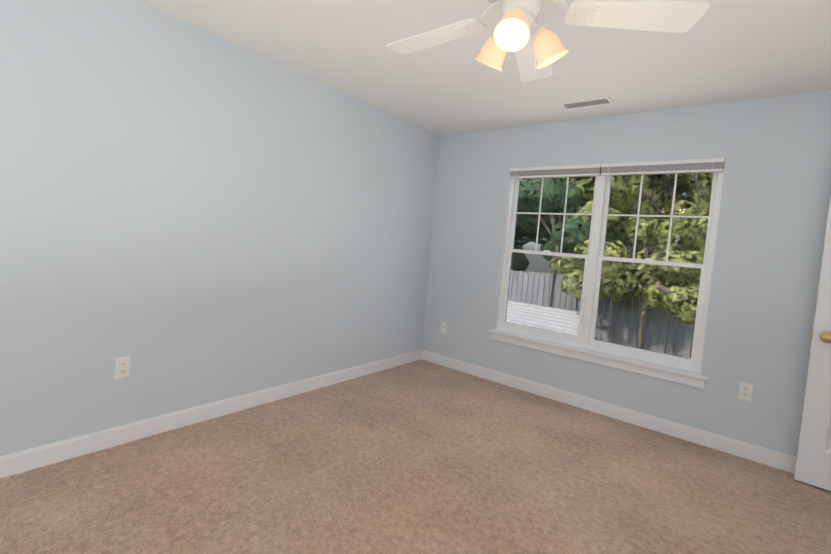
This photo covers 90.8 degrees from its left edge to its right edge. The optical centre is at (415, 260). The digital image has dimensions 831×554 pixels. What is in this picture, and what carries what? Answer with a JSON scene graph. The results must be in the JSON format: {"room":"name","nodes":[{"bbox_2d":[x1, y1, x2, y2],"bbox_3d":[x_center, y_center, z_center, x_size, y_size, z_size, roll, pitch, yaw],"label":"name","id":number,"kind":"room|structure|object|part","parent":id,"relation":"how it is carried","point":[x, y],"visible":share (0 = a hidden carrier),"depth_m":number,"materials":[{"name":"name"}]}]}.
{"room":"empty bedroom","nodes":[
{"label":"empty bedroom","id":0,"kind":"room"},
{"bbox_2d":[0,0,439,455],"bbox_3d":[-1.342,-0.175,2.656,0.120,2.440,4.950,7,3,38],"label":"wall","id":1,"kind":"structure","parent":0,"point":[191,216],"depth_m":2.45,"materials":[{"name":"blue paint"}]},
{"bbox_2d":[114,356,130,379],"bbox_3d":[-1.639,0.600,2.294,0.008,0.122,0.076,7,3,38],"label":"outlet","id":2,"kind":"object","parent":1,"relation":"attached to","point":[122,367],"visible":1,"depth_m":2.29,"materials":[{"name":"white plastic"}]},
{"bbox_2d":[0,350,421,478],"bbox_3d":[-1.387,0.992,2.667,0.014,0.107,4.710,7,3,38],"label":"baseboard","id":3,"kind":"structure","parent":1,"relation":"attached to","point":[15,463],"depth_m":2.51,"materials":[{"name":"white wood"}]},
{"bbox_2d":[0,359,830,553],"bbox_3d":[0.082,1.271,1.501,4.040,0.100,4.950,7,3,38],"label":"floor","id":4,"kind":"structure","parent":0,"point":[421,456],"depth_m":2.15,"materials":[{"name":"carpet"}]},
{"bbox_2d":[137,0,830,135],"bbox_3d":[0.886,-1.187,0.917,5.560,0.100,4.950,7,3,38],"label":"ceiling","id":5,"kind":"structure","parent":0,"point":[721,51],"depth_m":2.45,"materials":[{"name":"paint"}]},
{"bbox_2d":[386,0,709,81],"bbox_3d":[0.352,-0.936,1.490,1.154,0.540,1.202,7,3,38],"label":"ceiling fan","id":6,"kind":"object","parent":5,"relation":"hanging from","point":[539,50],"visible":1,"depth_m":1.46,"materials":[{"name":"white"}]},
{"bbox_3d":[0.345,-0.779,1.471,0.334,0.131,0.338,7,3,38],"label":"lamp shade","id":7,"kind":"part","parent":6,"relation":"part of","materials":[{"name":"white glass"}]},
{"bbox_2d":[559,96,613,109],"bbox_3d":[1.300,-1.196,3.120,0.360,0.010,0.150,7,3,38],"label":"ceiling vent","id":8,"kind":"object","parent":5,"relation":"in","point":[606,100],"visible":0.98,"depth_m":3.10,"materials":[{"name":"white plastic"}]},
{"bbox_2d":[422,90,830,456],"bbox_3d":[1.731,0.052,3.302,3.920,2.440,0.120,7,3,38],"label":"wall","id":9,"kind":"structure","parent":0,"point":[773,214],"depth_m":2.91,"materials":[{"name":"blue paint"}]},
{"bbox_2d":[440,321,446,333],"bbox_3d":[0.294,0.709,4.336,0.076,0.122,0.016,7,3,38],"label":"outlet","id":10,"kind":"object","parent":9,"relation":"attached to","point":[443,327],"visible":1,"depth_m":4.34,"materials":[{"name":"white plastic"}]},
{"bbox_2d":[488,329,708,388],"bbox_3d":[1.405,0.789,3.454,1.740,0.096,0.076,7,3,38],"label":"window sill","id":11,"kind":"structure","parent":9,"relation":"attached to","point":[684,377],"depth_m":3.32,"materials":[{"name":"white wood"}]},
{"bbox_2d":[422,350,796,473],"bbox_3d":[1.574,1.210,3.316,3.846,0.107,0.014,7,3,38],"label":"baseboard","id":12,"kind":"structure","parent":9,"relation":"attached to","point":[768,457],"depth_m":3.21,"materials":[{"name":"white wood"}]},
{"bbox_2d":[496,158,725,373],"bbox_3d":[1.513,-0.029,3.468,1.641,1.550,0.108,7,3,38],"label":"window","id":13,"kind":"structure","parent":9,"relation":"in","point":[595,257],"depth_m":3.40,"materials":[{"name":"white plastic"}]},
{"bbox_2d":[509,158,724,182],"bbox_3d":[1.534,-0.718,3.390,1.628,0.160,0.059,7,3,38],"label":"window blind","id":14,"kind":"object","parent":13,"relation":"attached to","point":[708,165],"visible":0.92,"depth_m":3.27,"materials":[{"name":"white plastic"}]},
{"bbox_2d":[738,381,753,401],"bbox_3d":[2.252,0.892,2.792,0.076,0.122,0.008,7,3,38],"label":"outlet","id":15,"kind":"object","parent":9,"relation":"attached to","point":[745,392],"visible":1,"depth_m":2.79,"materials":[{"name":"white plastic"}]},
{"label":"outside","id":16,"kind":"structure","parent":0,"visible":0},
{"bbox_2d":[506,172,713,372],"bbox_3d":[15.016,-1.788,18.808,60.000,9.014,40.620,7,3,38],"label":"garden","id":17,"kind":"object","parent":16,"point":[630,289],"depth_m":8.77,"materials":[{"name":"green plant"}]},
{"bbox_3d":[1.462,0.187,-0.188,0.120,2.440,3.735,7,3,38],"label":"wall","id":18,"kind":"structure","parent":0,"visible":0},
{"bbox_2d":[794,194,830,490],"bbox_3d":[2.745,0.382,2.236,0.813,2.023,0.035,7,3,40],"label":"door","id":19,"kind":"structure","parent":18,"relation":"in","point":[813,464],"depth_m":2.47,"materials":[{"name":"white wood"}]},
{"bbox_2d":[810,332,830,342],"bbox_3d":[2.460,0.456,2.476,0.104,0.066,0.171,7,3,40],"label":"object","id":20,"kind":"structure","parent":19,"relation":"attached to","point":[825,337],"depth_m":2.41,"materials":[{"name":"gold metal"}]}
]}

